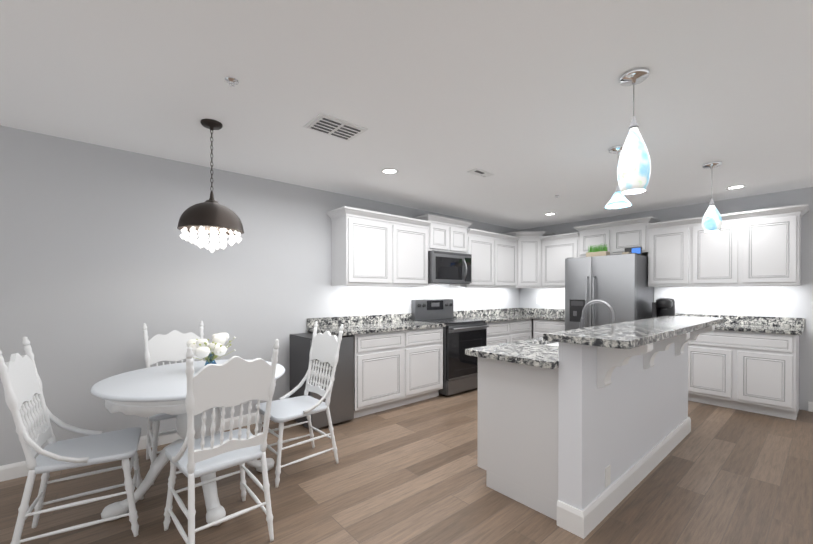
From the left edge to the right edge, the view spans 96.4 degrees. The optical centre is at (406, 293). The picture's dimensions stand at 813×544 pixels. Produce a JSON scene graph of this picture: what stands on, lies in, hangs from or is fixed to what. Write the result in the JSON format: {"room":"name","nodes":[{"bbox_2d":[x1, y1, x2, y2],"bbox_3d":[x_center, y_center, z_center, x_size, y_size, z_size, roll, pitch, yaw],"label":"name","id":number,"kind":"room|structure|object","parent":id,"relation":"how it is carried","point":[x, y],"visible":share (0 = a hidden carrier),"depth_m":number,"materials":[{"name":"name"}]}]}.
{"room":"kitchen","nodes":[
{"label":"kitchen","id":0,"kind":"room"},
{"bbox_2d":[0,125,519,465],"bbox_3d":[-1.032,0.057,4.081,8.320,2.440,0.120,0,0,-41],"label":"wall","id":1,"kind":"structure","parent":0,"point":[102,261],"depth_m":2.99,"materials":[{"name":"paint"}]},
{"bbox_2d":[0,412,269,481],"bbox_3d":[-2.728,1.232,2.539,3.730,0.105,0.014,0,0,-41],"label":"baseboard","id":2,"kind":"structure","parent":1,"relation":"attached to","point":[13,470],"depth_m":3.00,"materials":[{"name":"white wood"}]},
{"bbox_2d":[331,206,394,285],"bbox_3d":[-0.513,-0.511,4.216,0.610,0.830,0.343,0,0,-41],"label":"upper cabinet","id":3,"kind":"object","parent":1,"relation":"attached to","point":[371,248],"depth_m":4.06,"materials":[{"name":"white wood"}]},
{"bbox_2d":[395,215,430,285],"bbox_3d":[-0.051,-0.513,4.614,0.610,0.830,0.343,0,0,-41],"label":"upper cabinet","id":4,"kind":"object","parent":1,"relation":"attached to","point":[411,234],"depth_m":4.49,"materials":[{"name":"white wood"}]},
{"bbox_2d":[348,285,420,286],"bbox_3d":[-0.227,-0.093,4.356,1.100,0.006,0.030,0,0,-41],"label":"under-cabinet light strip","id":5,"kind":"object","parent":4,"relation":"attached to","point":[400,286],"visible":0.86,"depth_m":4.48,"materials":[{"name":"white plastic"}]},
{"bbox_2d":[412,214,472,253],"bbox_3d":[0.485,-0.791,5.046,0.884,0.458,0.385,0,0,-41],"label":"upper cabinet","id":6,"kind":"object","parent":1,"relation":"attached to","point":[445,234],"visible":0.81,"depth_m":4.89,"materials":[{"name":"white wood"}]},
{"bbox_2d":[428,250,471,284],"bbox_3d":[0.515,-0.349,5.012,0.762,0.420,0.478,0,0,-41],"label":"over-the-range microwave","id":7,"kind":"object","parent":6,"relation":"attached to","point":[447,268],"visible":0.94,"depth_m":4.83,"materials":[{"name":"silver metal"}]},
{"bbox_2d":[450,228,493,287],"bbox_3d":[1.002,-0.517,5.519,0.631,0.830,0.343,0,0,-41],"label":"upper cabinet","id":8,"kind":"object","parent":1,"relation":"attached to","point":[480,244],"depth_m":5.39,"materials":[{"name":"white wood"}]},
{"bbox_2d":[494,233,517,287],"bbox_3d":[1.480,-0.519,5.930,0.631,0.830,0.343,0,0,-41],"label":"upper cabinet","id":9,"kind":"object","parent":1,"relation":"attached to","point":[494,260],"depth_m":5.79,"materials":[{"name":"white wood"}]},
{"bbox_2d":[502,231,554,287],"bbox_3d":[2.035,-0.566,6.193,0.669,0.921,0.669,0,0,-41],"label":"upper cabinet","id":10,"kind":"object","parent":1,"relation":"attached to","point":[529,259],"visible":0.56,"depth_m":5.99,"materials":[{"name":"white wood"}]},
{"bbox_2d":[0,388,812,543],"bbox_3d":[0.794,1.313,1.964,8.320,0.050,5.720,0,0,-41],"label":"floor","id":11,"kind":"structure","parent":0,"point":[412,473],"depth_m":2.33,"materials":[{"name":"brown wood"}]},
{"bbox_2d":[0,336,143,543],"bbox_3d":[-1.766,0.764,1.968,0.532,1.052,0.438,0,0,-33],"label":"chair","id":12,"kind":"object","parent":11,"relation":"on","point":[33,416],"visible":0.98,"depth_m":1.90,"materials":[{"name":"white wood"}]},
{"bbox_2d":[142,321,203,484],"bbox_3d":[-1.728,0.757,2.777,0.441,1.058,0.538,0,0,-41],"label":"chair","id":13,"kind":"object","parent":11,"relation":"on","point":[171,346],"visible":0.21,"depth_m":2.85,"materials":[{"name":"white wood"}]},
{"bbox_2d":[91,359,284,525],"bbox_3d":[-1.352,0.903,2.372,1.068,0.765,1.068,0,0,-41],"label":"dining table","id":14,"kind":"object","parent":11,"relation":"on","point":[149,391],"visible":0.46,"depth_m":2.11,"materials":[{"name":"white wood"}]},
{"bbox_2d":[186,333,235,365],"bbox_3d":[-1.330,0.403,2.502,0.325,0.233,0.359,0,0,-41],"label":"vase","id":15,"kind":"object","parent":14,"relation":"on","point":[203,348],"visible":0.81,"depth_m":2.46,"materials":[{"name":"plant"}]},
{"bbox_2d":[163,339,278,543],"bbox_3d":[-0.991,0.761,1.934,0.449,1.058,0.551,0,0,-41],"label":"chair","id":16,"kind":"object","parent":11,"relation":"on","point":[232,382],"visible":1,"depth_m":1.80,"materials":[{"name":"white wood"}]},
{"bbox_2d":[256,321,343,487],"bbox_3d":[-0.811,0.757,2.742,0.551,1.058,0.449,0,0,-41],"label":"chair","id":17,"kind":"object","parent":11,"relation":"on","point":[325,347],"visible":0.98,"depth_m":2.75,"materials":[{"name":"white wood"}]},
{"bbox_2d":[290,332,353,428],"bbox_3d":[-0.864,0.846,3.691,0.451,0.867,0.515,0,0,-41],"label":"mini fridge","id":18,"kind":"object","parent":11,"relation":"on","point":[341,406],"visible":0.56,"depth_m":3.56,"materials":[{"name":"grey metal"}]},
{"bbox_2d":[354,330,405,417],"bbox_3d":[-0.465,0.840,4.084,0.639,0.876,0.618,0,0,-41],"label":"base cabinet","id":19,"kind":"object","parent":11,"relation":"on","point":[393,369],"depth_m":3.85,"materials":[{"name":"white wood"}]},
{"bbox_2d":[307,313,445,335],"bbox_3d":[-0.303,0.332,4.203,1.513,0.138,0.644,0,0,-41],"label":"countertop","id":20,"kind":"structure","parent":19,"relation":"on","point":[363,324],"depth_m":4.19,"materials":[{"name":"stone"}]},
{"bbox_2d":[406,327,442,403],"bbox_3d":[0.020,0.838,4.501,0.639,0.876,0.618,0,0,-41],"label":"base cabinet","id":21,"kind":"object","parent":11,"relation":"on","point":[424,347],"depth_m":4.27,"materials":[{"name":"white wood"}]},
{"bbox_2d":[412,299,488,395],"bbox_3d":[0.598,0.676,4.915,0.766,1.195,0.742,0,0,-41],"label":"range","id":22,"kind":"object","parent":11,"relation":"on","point":[460,367],"visible":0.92,"depth_m":4.68,"materials":[{"name":"black metal"}]},
{"bbox_2d":[487,321,510,345],"bbox_3d":[1.091,0.833,5.421,0.625,0.876,0.618,0,0,-41],"label":"base cabinet","id":23,"kind":"object","parent":11,"relation":"on","point":[506,331],"depth_m":5.22,"materials":[{"name":"white wood"}]},
{"bbox_2d":[453,308,564,322],"bbox_3d":[1.758,0.325,5.597,1.871,0.138,1.217,0,0,-41],"label":"countertop","id":24,"kind":"structure","parent":23,"relation":"on","point":[498,315],"depth_m":5.91,"materials":[{"name":"stone"}]},
{"bbox_2d":[511,319,531,341],"bbox_3d":[1.573,0.831,5.836,0.647,0.876,0.618,0,0,-41],"label":"base cabinet","id":25,"kind":"object","parent":11,"relation":"on","point":[520,329],"depth_m":5.60,"materials":[{"name":"white wood"}]},
{"bbox_2d":[533,319,564,337],"bbox_3d":[2.436,0.832,5.773,0.618,0.875,0.595,0,0,-41],"label":"base cabinet","id":26,"kind":"object","parent":11,"relation":"on","point":[541,327],"visible":0.17,"depth_m":5.63,"materials":[{"name":"white wood"}]},
{"bbox_2d":[475,318,723,538],"bbox_3d":[1.622,0.767,2.846,2.268,1.032,0.977,0,0,-41],"label":"kitchen island","id":27,"kind":"object","parent":11,"relation":"on","point":[583,431],"depth_m":2.22,"materials":[{"name":"white"}]},
{"bbox_2d":[465,348,556,367],"bbox_3d":[1.471,0.403,2.974,2.310,0.068,0.616,0,0,-41],"label":"island countertop","id":28,"kind":"structure","parent":27,"relation":"on","point":[505,356],"depth_m":2.19,"materials":[{"name":"grey stone"}]},
{"bbox_2d":[580,300,616,323],"bbox_3d":[1.437,0.207,2.752,0.085,0.326,0.271,0,0,-41],"label":"faucet","id":29,"kind":"object","parent":28,"relation":"on","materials":[{"name":"silver metal"}]},
{"bbox_2d":[541,316,723,351],"bbox_3d":[1.794,0.233,2.620,2.390,0.038,0.420,0,0,-41],"label":"island countertop","id":30,"kind":"structure","parent":27,"relation":"on","point":[625,334],"depth_m":2.11,"materials":[{"name":"grey stone"}]},
{"bbox_2d":[565,253,653,329],"bbox_3d":[2.825,0.374,5.106,0.857,1.787,0.884,0,0,-41],"label":"refrigerator","id":31,"kind":"object","parent":11,"relation":"on","point":[618,284],"visible":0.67,"depth_m":4.82,"materials":[{"name":"silver metal"}]},
{"bbox_2d":[586,243,609,256],"bbox_3d":[2.661,-0.615,5.059,0.130,0.189,0.265,0,0,-41],"label":"pot","id":32,"kind":"object","parent":31,"relation":"on","point":[599,251],"visible":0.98,"depth_m":5.02,"materials":[{"name":"beige wood"}]},
{"bbox_2d":[622,247,641,254],"bbox_3d":[2.985,-0.569,4.814,0.112,0.100,0.200,0,0,-41],"label":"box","id":33,"kind":"object","parent":31,"relation":"on","point":[638,250],"visible":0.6,"depth_m":4.81,"materials":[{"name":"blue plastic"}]},
{"bbox_2d":[688,330,798,419],"bbox_3d":[3.813,0.839,4.171,0.618,0.876,0.916,0,0,-41],"label":"base cabinet","id":34,"kind":"object","parent":11,"relation":"on","point":[756,372],"visible":0.6,"depth_m":3.89,"materials":[{"name":"white wood"}]},
{"bbox_2d":[675,313,804,334],"bbox_3d":[3.672,0.331,4.312,0.644,0.138,1.395,0,0,-41],"label":"countertop","id":35,"kind":"structure","parent":34,"relation":"on","point":[782,325],"depth_m":4.09,"materials":[{"name":"stone"}]},
{"bbox_2d":[652,298,674,317],"bbox_3d":[3.355,0.206,4.755,0.294,0.307,0.228,0,0,-41],"label":"coffee maker","id":36,"kind":"object","parent":35,"relation":"on","point":[661,307],"visible":0.79,"depth_m":4.70,"materials":[{"name":"black plastic"}]},
{"bbox_2d":[0,0,812,229],"bbox_3d":[0.794,-1.192,1.951,8.320,0.080,5.720,0,0,-41],"label":"ceiling","id":37,"kind":"structure","parent":0,"point":[528,104],"depth_m":2.08,"materials":[{"name":"paint"}]},
{"bbox_2d":[177,119,243,252],"bbox_3d":[-1.317,-0.716,2.460,0.402,0.877,0.402,0,0,-41],"label":"chandelier","id":38,"kind":"object","parent":37,"relation":"hanging from","point":[212,217],"visible":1,"depth_m":2.38,"materials":[{"name":"brown metal"}]},
{"bbox_2d":[225,77,238,86],"bbox_3d":[-0.943,-1.138,1.962,0.070,0.028,0.068,0,0,-41],"label":"sprinkler","id":39,"kind":"object","parent":37,"relation":"attached to","point":[231,81],"visible":1,"depth_m":1.95,"materials":[{"name":"silver metal"}]},
{"bbox_2d":[303,112,367,140],"bbox_3d":[-0.489,-1.148,2.523,0.360,0.014,0.260,0,0,-41],"label":"ceiling vent","id":40,"kind":"object","parent":37,"relation":"in","point":[326,124],"visible":1,"depth_m":2.50,"materials":[{"name":"white metal"}]},
{"bbox_2d":[381,168,398,173],"bbox_3d":[-0.159,-1.155,3.427,0.170,0.007,0.170,0,0,-41],"label":"recessed light","id":41,"kind":"object","parent":37,"relation":"in","point":[389,171],"visible":1,"depth_m":3.42,"materials":[{"name":"white plastic"}]},
{"bbox_2d":[467,168,493,177],"bbox_3d":[0.710,-1.155,3.475,0.260,0.010,0.120,0,0,-41],"label":"ceiling vent","id":42,"kind":"object","parent":37,"relation":"in","point":[480,172],"visible":0.98,"depth_m":3.47,"materials":[{"name":"white metal"}]},
{"bbox_2d":[604,145,631,208],"bbox_3d":[1.677,-0.927,2.884,0.192,0.460,0.192,0,0,-41],"label":"pendant light","id":43,"kind":"object","parent":37,"relation":"hanging from","point":[618,200],"visible":0.9,"depth_m":2.87,"materials":[{"name":"white glass"}]},
{"bbox_2d":[617,67,650,194],"bbox_3d":[1.199,-0.846,1.919,0.151,0.612,0.151,0,0,-41],"label":"pendant light","id":44,"kind":"object","parent":37,"relation":"hanging from","point":[634,169],"visible":0.98,"depth_m":1.88,"materials":[{"name":"white glass"}]},
{"bbox_2d":[702,161,721,231],"bbox_3d":[2.720,-0.859,3.239,0.140,0.598,0.140,0,0,-41],"label":"pendant light","id":45,"kind":"object","parent":37,"relation":"hanging from","point":[712,220],"visible":1,"depth_m":3.21,"materials":[{"name":"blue glass"}]},
{"bbox_2d":[726,185,746,189],"bbox_3d":[3.575,-1.158,3.947,0.170,0.007,0.170,0,0,-41],"label":"recessed light","id":46,"kind":"object","parent":37,"relation":"in","point":[735,187],"visible":0.98,"depth_m":3.95,"materials":[{"name":"white plastic"}]},
{"bbox_2d":[519,187,812,410],"bbox_3d":[3.942,0.055,4.585,0.120,2.440,5.600,0,0,-41],"label":"wall","id":47,"kind":"structure","parent":0,"point":[794,301],"depth_m":4.34,"materials":[{"name":"paint"}]},
{"bbox_2d":[540,232,578,287],"bbox_3d":[2.523,-0.519,5.843,0.385,0.831,0.613,0,0,-41],"label":"upper cabinet","id":48,"kind":"object","parent":47,"relation":"attached to","point":[558,250],"visible":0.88,"depth_m":5.77,"materials":[{"name":"white wood"}]},
{"bbox_2d":[574,216,660,256],"bbox_3d":[3.018,-0.790,5.267,0.385,0.463,1.021,0,0,-41],"label":"upper cabinet","id":49,"kind":"object","parent":47,"relation":"attached to","point":[618,237],"visible":0.9,"depth_m":5.11,"materials":[{"name":"white wood"}]},
{"bbox_2d":[647,219,686,286],"bbox_3d":[3.477,-0.513,4.765,0.343,0.830,0.457,0,0,-41],"label":"upper cabinet","id":50,"kind":"object","parent":47,"relation":"attached to","point":[667,240],"depth_m":4.66,"materials":[{"name":"white wood"}]},
{"bbox_2d":[671,285,792,286],"bbox_3d":[3.719,-0.093,4.360,0.030,0.006,1.250,0,0,-41],"label":"under-cabinet light strip","id":51,"kind":"object","parent":50,"relation":"attached to","point":[719,286],"visible":0.86,"depth_m":4.42,"materials":[{"name":"white plastic"}]},
{"bbox_2d":[687,212,738,285],"bbox_3d":[3.775,-0.512,4.419,0.343,0.830,0.456,0,0,-41],"label":"upper cabinet","id":52,"kind":"object","parent":47,"relation":"attached to","point":[712,257],"depth_m":4.31,"materials":[{"name":"white wood"}]},
{"bbox_2d":[739,204,802,285],"bbox_3d":[4.073,-0.510,4.073,0.343,0.830,0.457,0,0,-41],"label":"upper cabinet","id":53,"kind":"object","parent":47,"relation":"attached to","point":[761,247],"depth_m":3.95,"materials":[{"name":"white wood"}]},
{"bbox_2d":[808,401,812,411],"bbox_3d":[5.051,1.229,3.197,0.014,0.105,2.040,0,0,-41],"label":"baseboard","id":54,"kind":"structure","parent":47,"relation":"attached to","point":[810,406],"depth_m":3.95,"materials":[{"name":"white wood"}]}
]}

